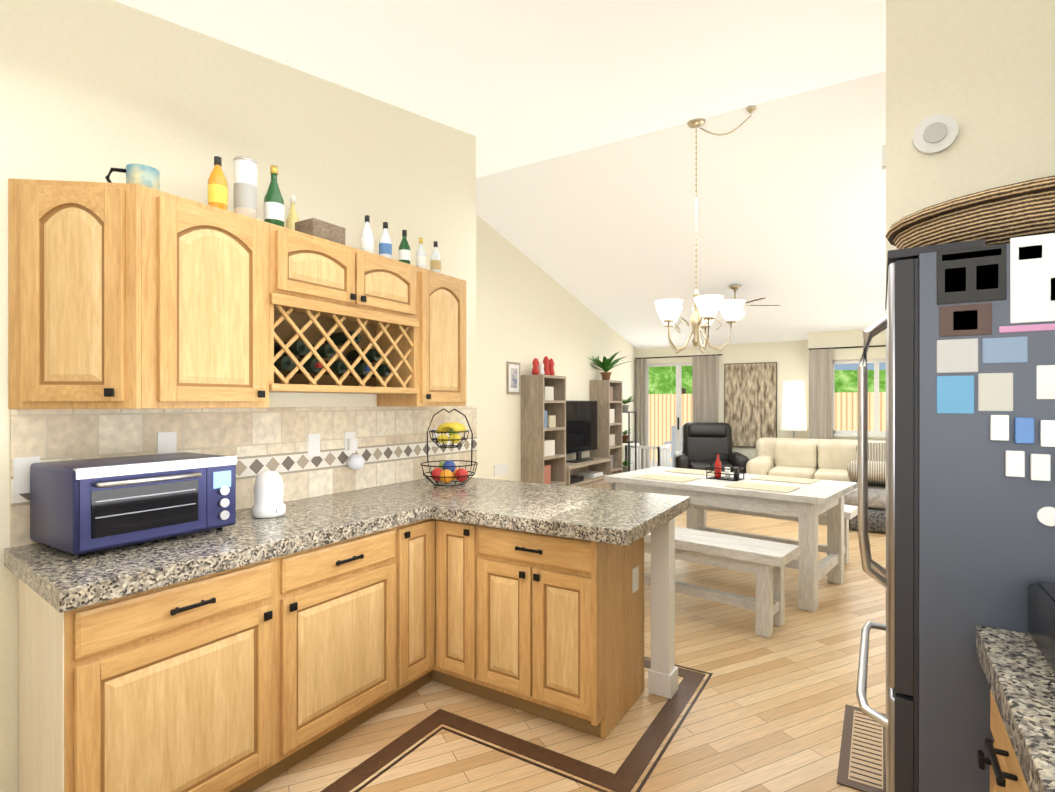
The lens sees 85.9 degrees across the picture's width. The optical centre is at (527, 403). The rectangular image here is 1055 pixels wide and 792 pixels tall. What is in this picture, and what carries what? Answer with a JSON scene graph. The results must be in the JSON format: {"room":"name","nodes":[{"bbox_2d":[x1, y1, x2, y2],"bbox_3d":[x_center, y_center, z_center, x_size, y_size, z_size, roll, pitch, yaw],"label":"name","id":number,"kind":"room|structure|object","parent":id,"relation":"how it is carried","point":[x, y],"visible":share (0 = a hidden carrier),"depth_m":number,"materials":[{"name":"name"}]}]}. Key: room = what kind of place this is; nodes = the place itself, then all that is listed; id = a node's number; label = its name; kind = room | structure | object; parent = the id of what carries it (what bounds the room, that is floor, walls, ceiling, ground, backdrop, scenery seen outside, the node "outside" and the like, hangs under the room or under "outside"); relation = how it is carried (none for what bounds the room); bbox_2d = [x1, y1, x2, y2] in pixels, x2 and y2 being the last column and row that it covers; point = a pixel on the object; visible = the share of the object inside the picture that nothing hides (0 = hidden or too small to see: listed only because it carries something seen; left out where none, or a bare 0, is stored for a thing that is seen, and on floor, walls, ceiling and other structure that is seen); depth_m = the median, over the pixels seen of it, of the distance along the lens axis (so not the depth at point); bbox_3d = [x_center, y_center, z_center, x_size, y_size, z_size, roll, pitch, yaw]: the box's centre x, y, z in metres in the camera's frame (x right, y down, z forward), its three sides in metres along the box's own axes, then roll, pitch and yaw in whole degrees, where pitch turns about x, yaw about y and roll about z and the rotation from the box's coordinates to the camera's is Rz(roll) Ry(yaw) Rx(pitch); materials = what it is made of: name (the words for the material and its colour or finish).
{"room":"kitchen and dining room","nodes":[
{"label":"kitchen and dining room","id":0,"kind":"room"},
{"bbox_2d":[0,0,479,791],"bbox_3d":[-1.959,-0.558,1.595,0.120,3.900,5.826,0,0,32],"label":"wall","id":1,"kind":"structure","parent":0,"point":[94,90],"depth_m":2.40,"materials":[{"name":"paint"}]},
{"bbox_2d":[8,178,139,408],"bbox_3d":[-1.514,-0.361,1.899,0.306,0.762,0.261,0,0,32],"label":"upper cabinet","id":2,"kind":"object","parent":1,"relation":"attached to","point":[127,296],"depth_m":1.88,"materials":[{"name":"brown wood"}]},
{"bbox_2d":[140,185,283,408],"bbox_3d":[-1.305,-0.362,2.215,0.327,0.762,0.497,0,0,32],"label":"upper cabinet","id":3,"kind":"object","parent":1,"relation":"attached to","point":[212,278],"depth_m":2.10,"materials":[{"name":"brown wood"}]},
{"bbox_2d":[105,164,159,190],"bbox_3d":[-1.411,-0.797,2.038,0.104,0.105,0.157,0,0,32],"label":"mug","id":4,"kind":"object","parent":3,"relation":"on","point":[144,175],"visible":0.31,"depth_m":2.02,"materials":[{"name":"ceramic"}]},
{"bbox_2d":[208,156,227,210],"bbox_3d":[-1.226,-0.858,2.242,0.070,0.227,0.070,0,0,32],"label":"decorative bottle","id":5,"kind":"object","parent":3,"relation":"on","point":[217,190],"visible":0.9,"depth_m":2.22,"materials":[{"name":"orange"}]},
{"bbox_2d":[233,156,256,218],"bbox_3d":[-1.165,-0.872,2.339,0.088,0.255,0.087,0,0,32],"label":"tin","id":6,"kind":"object","parent":3,"relation":"on","point":[245,186],"visible":0.9,"depth_m":2.30,"materials":[{"name":"white metal"}]},
{"bbox_2d":[10,406,476,546],"bbox_3d":[-0.996,0.248,2.925,0.106,0.456,2.542,0,0,32],"label":"backsplash","id":7,"kind":"structure","parent":1,"relation":"attached to","point":[306,452],"depth_m":2.64,"materials":[{"name":"tile"}]},
{"bbox_2d":[284,227,415,325],"bbox_3d":[-0.953,-0.593,2.779,0.327,0.299,0.873,0,0,32],"label":"upper cabinet","id":8,"kind":"object","parent":1,"relation":"attached to","point":[326,280],"depth_m":2.66,"materials":[{"name":"brown wood"}]},
{"bbox_2d":[264,165,283,226],"bbox_3d":[-1.096,-0.883,2.450,0.082,0.277,0.082,0,0,32],"label":"champagne bottle","id":9,"kind":"object","parent":8,"relation":"on","point":[273,206],"visible":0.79,"depth_m":2.42,"materials":[{"name":"green glass"}]},
{"bbox_2d":[286,195,298,229],"bbox_3d":[-1.108,-0.861,2.675,0.056,0.232,0.056,0,0,32],"label":"decorative bottle","id":10,"kind":"object","parent":8,"relation":"on","point":[292,219],"visible":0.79,"depth_m":2.66,"materials":[{"name":"yellow glass"}]},
{"bbox_2d":[295,218,344,244],"bbox_3d":[-0.967,-0.787,2.646,0.130,0.085,0.180,0,0,32],"label":"crate","id":11,"kind":"object","parent":8,"relation":"on","point":[323,229],"visible":0.67,"depth_m":2.59,"materials":[{"name":"brown wood"}]},
{"bbox_2d":[361,215,373,252],"bbox_3d":[-0.812,-0.846,2.868,0.064,0.202,0.064,0,0,32],"label":"liquor bottle","id":12,"kind":"object","parent":8,"relation":"on","point":[367,242],"visible":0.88,"depth_m":2.85,"materials":[{"name":"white glass"}]},
{"bbox_2d":[379,222,391,258],"bbox_3d":[-0.746,-0.846,2.974,0.068,0.202,0.068,0,0,32],"label":"liquor bottle","id":13,"kind":"object","parent":8,"relation":"on","point":[385,245],"visible":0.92,"depth_m":2.95,"materials":[{"name":"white glass"}]},
{"bbox_2d":[372,266,465,406],"bbox_3d":[-0.613,-0.362,3.325,0.327,0.762,0.453,0,0,32],"label":"upper cabinet","id":14,"kind":"object","parent":1,"relation":"attached to","point":[422,362],"depth_m":3.16,"materials":[{"name":"brown wood"}]},
{"bbox_2d":[399,230,409,263],"bbox_3d":[-0.671,-0.844,3.092,0.066,0.197,0.066,0,0,32],"label":"liquor bottle","id":15,"kind":"object","parent":14,"relation":"on","point":[404,251],"visible":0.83,"depth_m":3.07,"materials":[{"name":"green glass"}]},
{"bbox_2d":[416,238,425,268],"bbox_3d":[-0.603,-0.839,3.203,0.058,0.187,0.058,0,0,32],"label":"liquor bottle","id":16,"kind":"object","parent":14,"relation":"on","point":[420,257],"visible":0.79,"depth_m":3.18,"materials":[{"name":"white glass"}]},
{"bbox_2d":[430,241,440,272],"bbox_3d":[-0.537,-0.844,3.309,0.062,0.197,0.062,0,0,32],"label":"liquor bottle","id":17,"kind":"object","parent":14,"relation":"on","point":[435,263],"visible":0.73,"depth_m":3.29,"materials":[{"name":"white glass"}]},
{"bbox_2d":[114,0,885,348],"bbox_3d":[0.629,-1.509,3.571,4.640,1.261,11.920,0,0,32],"label":"ceiling","id":18,"kind":"structure","parent":0,"point":[574,116],"depth_m":4.03,"materials":[{"name":"paint"}]},
{"bbox_2d":[655,106,755,353],"bbox_3d":[1.283,-1.213,4.144,0.739,1.680,0.631,0,0,32],"label":"chandelier","id":19,"kind":"object","parent":18,"relation":"hanging from","point":[705,309],"visible":1,"depth_m":4.05,"materials":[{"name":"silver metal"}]},
{"bbox_2d":[729,285,779,320],"bbox_3d":[2.468,-1.189,6.792,0.975,0.415,0.984,0,0,32],"label":"ceiling fan","id":20,"kind":"object","parent":18,"relation":"hanging from","point":[734,288],"visible":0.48,"depth_m":6.70,"materials":[{"name":"silver metal"}]},
{"bbox_2d":[480,217,639,481],"bbox_3d":[0.259,-0.562,7.165,0.150,3.900,6.214,0,0,32],"label":"wall","id":21,"kind":"structure","parent":0,"point":[526,315],"depth_m":6.55,"materials":[{"name":"paint"}]},
{"bbox_2d":[494,463,507,476],"bbox_3d":[-0.291,0.728,6.190,0.006,0.120,0.250,0,0,32],"label":"outlet","id":22,"kind":"object","parent":21,"relation":"attached to","point":[500,469],"visible":1,"depth_m":6.18,"materials":[{"name":"white plastic"}]},
{"bbox_2d":[507,361,519,393],"bbox_3d":[-0.156,-0.281,6.395,0.016,0.360,0.260,0,0,32],"label":"picture frame","id":23,"kind":"object","parent":21,"relation":"attached to","point":[513,377],"visible":0.95,"depth_m":6.38,"materials":[{"name":"white wood"}]},
{"bbox_2d":[252,510,885,791],"bbox_3d":[0.629,1.441,3.574,4.640,0.100,11.920,0,0,32],"label":"floor","id":24,"kind":"structure","parent":0,"point":[765,714],"depth_m":2.52,"materials":[{"name":"brown wood"}]},
{"bbox_2d":[18,597,303,791],"bbox_3d":[-1.295,0.963,1.948,0.627,0.853,0.694,0,0,32],"label":"base cabinet","id":25,"kind":"object","parent":24,"relation":"on","point":[96,715],"depth_m":1.67,"materials":[{"name":"brown wood"}]},
{"bbox_2d":[4,477,690,732],"bbox_3d":[-0.454,0.506,2.339,1.642,0.058,2.300,0,0,32],"label":"countertop","id":26,"kind":"structure","parent":25,"relation":"on","point":[304,614],"depth_m":2.24,"materials":[{"name":"grey stone"}]},
{"bbox_2d":[30,452,236,556],"bbox_3d":[-1.359,0.337,2.002,0.408,0.277,0.510,0,0,32],"label":"toaster oven","id":27,"kind":"object","parent":26,"relation":"on","point":[81,508],"visible":1,"depth_m":1.85,"materials":[{"name":"blue metal"}]},
{"bbox_2d":[252,471,285,517],"bbox_3d":[-1.091,0.380,2.394,0.140,0.190,0.130,0,0,32],"label":"toaster","id":28,"kind":"object","parent":26,"relation":"on","point":[268,493],"visible":1,"depth_m":2.35,"materials":[{"name":"white plastic"}]},
{"bbox_2d":[420,408,477,485],"bbox_3d":[-0.459,0.253,3.320,0.348,0.443,0.337,0,0,32],"label":"fruit basket stand","id":29,"kind":"object","parent":26,"relation":"on","point":[446,471],"visible":1,"depth_m":3.29,"materials":[{"name":"black metal"}]},
{"bbox_2d":[304,685,387,758],"bbox_3d":[-0.978,0.963,2.457,0.627,0.853,0.655,0,0,32],"label":"base cabinet","id":30,"kind":"object","parent":24,"relation":"on","point":[336,727],"depth_m":2.32,"materials":[{"name":"brown wood"}]},
{"bbox_2d":[388,657,439,706],"bbox_3d":[-0.759,0.963,2.742,0.697,0.853,0.320,0,0,32],"label":"base cabinet","id":31,"kind":"object","parent":24,"relation":"on","point":[418,678],"depth_m":2.66,"materials":[{"name":"brown wood"}]},
{"bbox_2d":[440,629,487,698],"bbox_3d":[-0.190,0.963,2.850,0.335,0.853,0.595,0,0,32],"label":"base cabinet","id":32,"kind":"object","parent":24,"relation":"on","point":[465,667],"depth_m":2.62,"materials":[{"name":"brown wood"}]},
{"bbox_2d":[320,657,712,791],"bbox_3d":[-1.161,1.390,1.093,1.666,0.003,5.316,0,0,32],"label":"floor border","id":33,"kind":"object","parent":24,"relation":"on","point":[626,776],"depth_m":2.28,"materials":[{"name":"brown wood"}]},
{"bbox_2d":[521,375,565,485],"bbox_3d":[0.194,0.532,6.690,0.297,1.708,0.550,0,0,32],"label":"bookshelf","id":34,"kind":"object","parent":24,"relation":"on","point":[543,429],"visible":0.67,"depth_m":6.52,"materials":[{"name":"brown wood"}]},
{"bbox_2d":[532,356,554,374],"bbox_3d":[0.190,-0.444,6.686,0.090,0.240,0.446,0,0,32],"label":"figurine","id":35,"kind":"object","parent":34,"relation":"on","point":[546,367],"visible":0.92,"depth_m":6.70,"materials":[{"name":"red ceramic"}]},
{"bbox_2d":[488,541,643,738],"bbox_3d":[0.137,0.963,2.672,0.669,0.853,0.550,0,0,32],"label":"base cabinet","id":36,"kind":"object","parent":24,"relation":"on","point":[573,657],"depth_m":2.40,"materials":[{"name":"brown wood"}]},
{"bbox_2d":[566,457,610,489],"bbox_3d":[0.700,1.077,7.447,0.355,0.618,1.266,0,0,32],"label":"media stand","id":37,"kind":"object","parent":24,"relation":"on","point":[591,473],"visible":0.27,"depth_m":7.59,"materials":[{"name":"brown wood"}]},
{"bbox_2d":[566,401,596,462],"bbox_3d":[0.689,0.367,7.506,0.180,0.798,1.040,0,0,32],"label":"tv","id":38,"kind":"object","parent":37,"relation":"on","point":[581,426],"visible":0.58,"depth_m":7.48,"materials":[{"name":"black plastic"}]},
{"bbox_2d":[590,380,621,489],"bbox_3d":[1.141,0.531,8.209,0.297,1.708,0.490,0,0,32],"label":"tower","id":39,"kind":"object","parent":24,"relation":"on","point":[606,395],"visible":0.56,"depth_m":8.05,"materials":[{"name":"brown wood"}]},
{"bbox_2d":[588,352,636,379],"bbox_3d":[1.274,-0.527,8.125,0.598,0.405,0.890,0,0,32],"label":"potted plant","id":40,"kind":"object","parent":39,"relation":"on","point":[606,365],"visible":0.96,"depth_m":8.13,"materials":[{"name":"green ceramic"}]},
{"bbox_2d":[622,395,636,472],"bbox_3d":[1.594,0.627,8.718,0.515,1.515,0.553,0,0,32],"label":"plant stand","id":41,"kind":"object","parent":24,"relation":"on","point":[625,437],"visible":0.69,"depth_m":8.70,"materials":[{"name":"black metal"}]},
{"bbox_2d":[625,443,670,470],"bbox_3d":[1.930,1.026,9.072,0.560,0.718,0.560,0,0,32],"label":"pen","id":42,"kind":"object","parent":24,"relation":"on","point":[663,455],"visible":0.46,"depth_m":8.90,"materials":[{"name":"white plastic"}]},
{"bbox_2d":[673,422,748,472],"bbox_3d":[2.663,0.841,8.313,1.000,1.089,0.964,0,0,12],"label":"recliner","id":43,"kind":"object","parent":24,"relation":"on","point":[703,443],"visible":0.58,"depth_m":8.47,"materials":[{"name":"black leather"}]},
{"bbox_2d":[644,526,799,637],"bbox_3d":[1.010,1.139,3.903,1.520,0.498,0.360,0,0,41],"label":"bench","id":44,"kind":"object","parent":24,"relation":"on","point":[765,562],"visible":0.5,"depth_m":3.53,"materials":[{"name":"white wood"}]},
{"bbox_2d":[604,466,856,611],"bbox_3d":[1.600,1.001,4.582,1.700,0.774,0.960,0,0,41],"label":"dining table","id":45,"kind":"object","parent":24,"relation":"on","point":[806,505],"visible":0.73,"depth_m":4.13,"materials":[{"name":"white wood"}]},
{"bbox_2d":[633,474,699,482],"bbox_3d":[1.136,0.611,4.628,0.440,0.004,0.300,0,0,41],"label":"placemat","id":46,"kind":"object","parent":45,"relation":"on","point":[649,476],"depth_m":4.63,"materials":[{"name":"beige fabric"}]},
{"bbox_2d":[665,468,724,475],"bbox_3d":[1.490,0.611,5.035,0.440,0.004,0.300,0,0,41],"label":"placemat","id":47,"kind":"object","parent":45,"relation":"on","point":[680,470],"depth_m":5.04,"materials":[{"name":"beige fabric"}]},
{"bbox_2d":[706,453,743,480],"bbox_3d":[1.600,0.511,4.582,0.248,0.203,0.168,0,0,41],"label":"caddy","id":48,"kind":"object","parent":45,"relation":"on","point":[717,466],"visible":1,"depth_m":4.56,"materials":[{"name":"black metal"}]},
{"bbox_2d":[724,482,799,492],"bbox_3d":[1.710,0.611,4.129,0.440,0.004,0.300,0,0,41],"label":"placemat","id":49,"kind":"object","parent":45,"relation":"on","point":[767,487],"depth_m":4.09,"materials":[{"name":"beige fabric"}]},
{"bbox_2d":[751,475,818,483],"bbox_3d":[2.064,0.611,4.537,0.440,0.004,0.300,0,0,41],"label":"placemat","id":50,"kind":"object","parent":45,"relation":"on","point":[764,477],"depth_m":4.51,"materials":[{"name":"beige fabric"}]},
{"bbox_2d":[687,504,857,564],"bbox_3d":[2.176,1.138,5.247,1.520,0.498,0.360,0,0,41],"label":"bench","id":51,"kind":"object","parent":24,"relation":"on","point":[696,517],"visible":0.17,"depth_m":5.19,"materials":[{"name":"white wood"}]},
{"bbox_2d":[781,381,806,437],"bbox_3d":[3.837,0.536,8.161,0.340,1.698,0.335,0,0,32],"label":"floor lamp","id":52,"kind":"object","parent":24,"relation":"on","point":[793,411],"visible":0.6,"depth_m":8.04,"materials":[{"name":"white fabric"}]},
{"bbox_2d":[746,437,885,501],"bbox_3d":[3.967,0.930,7.207,2.100,0.911,0.960,0,0,32],"label":"sofa","id":53,"kind":"object","parent":24,"relation":"on","point":[825,459],"visible":0.31,"depth_m":7.34,"materials":[{"name":"beige fabric"}]},
{"bbox_2d":[837,704,885,791],"bbox_3d":[1.373,1.387,2.291,0.180,0.008,0.630,0,0,32],"label":"floor vent","id":54,"kind":"object","parent":24,"relation":"in","point":[862,763],"visible":0.9,"depth_m":2.24,"materials":[{"name":"brown metal"}]},
{"bbox_2d":[844,460,885,532],"bbox_3d":[3.907,1.009,6.261,0.800,0.753,0.650,0,0,32],"label":"armchair","id":55,"kind":"object","parent":24,"relation":"on","point":[877,496],"visible":0.29,"depth_m":6.10,"materials":[{"name":"beige fabric"}]},
{"bbox_2d":[856,233,1054,791],"bbox_3d":[1.370,0.516,1.507,0.847,1.748,0.922,0,0,32],"label":"fridge","id":56,"kind":"object","parent":24,"relation":"on","point":[969,326],"visible":1,"depth_m":1.25,"materials":[{"name":"grey metal"}]},
{"bbox_2d":[885,175,1054,248],"bbox_3d":[1.287,-0.445,1.395,0.688,0.170,0.568,0,0,32],"label":"basket","id":57,"kind":"object","parent":56,"relation":"on","point":[999,215],"visible":0.71,"depth_m":1.28,"materials":[{"name":"wicker"}]},
{"bbox_2d":[977,697,1023,791],"bbox_3d":[1.083,0.964,0.788,0.617,0.853,0.612,0,0,32],"label":"base cabinet","id":58,"kind":"object","parent":24,"relation":"on","point":[1004,775],"depth_m":1.04,"materials":[{"name":"wood"}]},
{"bbox_2d":[976,625,1054,791],"bbox_3d":[0.194,0.508,-0.619,0.637,0.058,3.946,0,0,32],"label":"countertop","id":59,"kind":"structure","parent":58,"relation":"on","point":[1021,681],"depth_m":0.94,"materials":[{"name":"grey stone"}]},
{"bbox_2d":[1028,581,1054,672],"bbox_3d":[1.060,0.414,0.918,0.320,0.126,0.370,0,0,32],"label":"hot plate","id":60,"kind":"object","parent":59,"relation":"on","point":[1041,612],"visible":0.94,"depth_m":1.06,"materials":[{"name":"black metal"}]},
{"bbox_2d":[640,340,807,459],"bbox_3d":[3.141,-0.563,8.906,2.900,3.900,0.170,0,0,32],"label":"wall","id":61,"kind":"structure","parent":0,"point":[791,357],"depth_m":8.58,"materials":[{"name":"paint"}]},
{"bbox_2d":[647,362,691,467],"bbox_3d":[2.489,0.362,9.325,1.250,2.050,0.070,0,0,32],"label":"door frame","id":62,"kind":"structure","parent":61,"relation":"attached to","point":[678,406],"depth_m":9.32,"materials":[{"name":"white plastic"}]},
{"bbox_2d":[635,354,721,358],"bbox_3d":[2.443,-0.753,9.222,1.420,0.020,0.068,0,0,32],"label":"curtain rod","id":63,"kind":"object","parent":61,"relation":"attached to","point":[678,356],"visible":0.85,"depth_m":9.19,"materials":[{"name":"black metal"}]},
{"bbox_2d":[635,358,646,468],"bbox_3d":[1.896,0.306,9.499,0.200,2.100,0.062,0,0,32],"label":"door curtain","id":64,"kind":"object","parent":63,"relation":"hanging from","point":[641,387],"visible":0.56,"depth_m":9.48,"materials":[{"name":"grey fabric"}]},
{"bbox_2d":[692,355,718,422],"bbox_3d":[2.804,0.307,8.933,0.400,2.100,0.062,0,0,32],"label":"door curtain","id":65,"kind":"object","parent":63,"relation":"hanging from","point":[705,388],"visible":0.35,"depth_m":8.92,"materials":[{"name":"beige fabric"}]},
{"bbox_2d":[724,362,776,447],"bbox_3d":[3.397,0.032,8.648,0.758,1.290,0.033,0,0,32],"label":"picture","id":66,"kind":"object","parent":61,"relation":"attached to","point":[750,404],"visible":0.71,"depth_m":8.63,"materials":[{"name":"brown"}]},
{"bbox_2d":[808,330,879,440],"bbox_3d":[4.696,-0.562,7.601,1.660,3.900,0.160,0,0,32],"label":"wall","id":67,"kind":"structure","parent":0,"point":[850,338],"depth_m":7.74,"materials":[{"name":"paint"}]},
{"bbox_2d":[808,345,885,349],"bbox_3d":[4.596,-0.752,7.526,1.550,0.020,0.068,0,0,32],"label":"curtain rod","id":68,"kind":"object","parent":67,"relation":"attached to","point":[848,347],"visible":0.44,"depth_m":7.65,"materials":[{"name":"black metal"}]},
{"bbox_2d":[809,349,832,438],"bbox_3d":[4.041,0.308,7.808,0.290,2.100,0.062,0,0,32],"label":"window curtain","id":69,"kind":"object","parent":68,"relation":"hanging from","point":[820,393],"visible":0.54,"depth_m":7.78,"materials":[{"name":"beige fabric"}]},
{"bbox_2d":[833,358,885,437],"bbox_3d":[4.664,-0.067,7.568,1.140,1.050,0.150,0,0,32],"label":"window","id":70,"kind":"structure","parent":67,"relation":"in","point":[876,433],"depth_m":7.59,"materials":[{"name":"white plastic"}]},
{"bbox_2d":[880,0,1054,440],"bbox_3d":[1.698,-0.558,1.957,0.777,3.900,0.120,0,0,32],"label":"wall","id":71,"kind":"structure","parent":0,"point":[988,66],"depth_m":1.98,"materials":[{"name":"paint"}]},
{"bbox_2d":[882,144,885,169],"bbox_3d":[1.359,-0.939,2.162,0.013,0.080,0.040,0,0,32],"label":"switch","id":72,"kind":"object","parent":71,"relation":"attached to","point":[883,157],"visible":1,"depth_m":2.15,"materials":[{"name":"white plastic"}]},
{"bbox_2d":[912,114,957,154],"bbox_3d":[1.452,-0.958,2.018,0.132,0.132,0.034,0,0,32],"label":"smoke detector","id":73,"kind":"object","parent":71,"relation":"attached to","point":[935,134],"visible":1,"depth_m":2.01,"materials":[{"name":"white plastic"}]},
{"label":"outside","id":74,"kind":"structure","parent":0,"visible":0},
{"bbox_2d":[650,460,671,467],"bbox_3d":[5.488,1.410,11.539,14.000,0.050,6.720,0,0,32],"label":"ground","id":75,"kind":"structure","parent":74,"point":[651,464],"depth_m":12.77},
{"bbox_2d":[664,426,682,467],"bbox_3d":[2.861,0.911,10.537,0.500,0.950,0.500,0,0,32],"label":"patio chair","id":76,"kind":"object","parent":75,"relation":"on","point":[672,442],"visible":0.27,"depth_m":10.81,"materials":[{"name":"white plastic"}]},
{"bbox_2d":[649,392,885,461],"bbox_3d":[5.758,0.585,11.971,12.000,1.600,0.100,0,0,32],"label":"fence","id":77,"kind":"object","parent":75,"relation":"on","point":[662,414],"depth_m":13.18,"materials":[{"name":"beige wood"}]},
{"bbox_2d":[649,366,885,393],"bbox_3d":[7.189,-0.580,12.761,12.350,3.927,2.085,0,0,32],"label":"trees","id":78,"kind":"object","parent":75,"relation":"on","point":[662,380],"depth_m":13.93,"materials":[{"name":"green plant"}]},
{"bbox_2d":[686,388,885,393],"bbox_3d":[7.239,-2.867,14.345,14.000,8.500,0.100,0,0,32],"label":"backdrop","id":79,"kind":"object","parent":75,"relation":"on","point":[840,391],"depth_m":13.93,"materials":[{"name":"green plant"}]},
{"bbox_2d":[834,363,885,369],"bbox_3d":[6.116,0.162,9.332,2.600,2.450,2.600,0,0,32],"label":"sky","id":80,"kind":"structure","parent":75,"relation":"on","point":[870,366],"depth_m":10.38,"materials":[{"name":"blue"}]}
]}

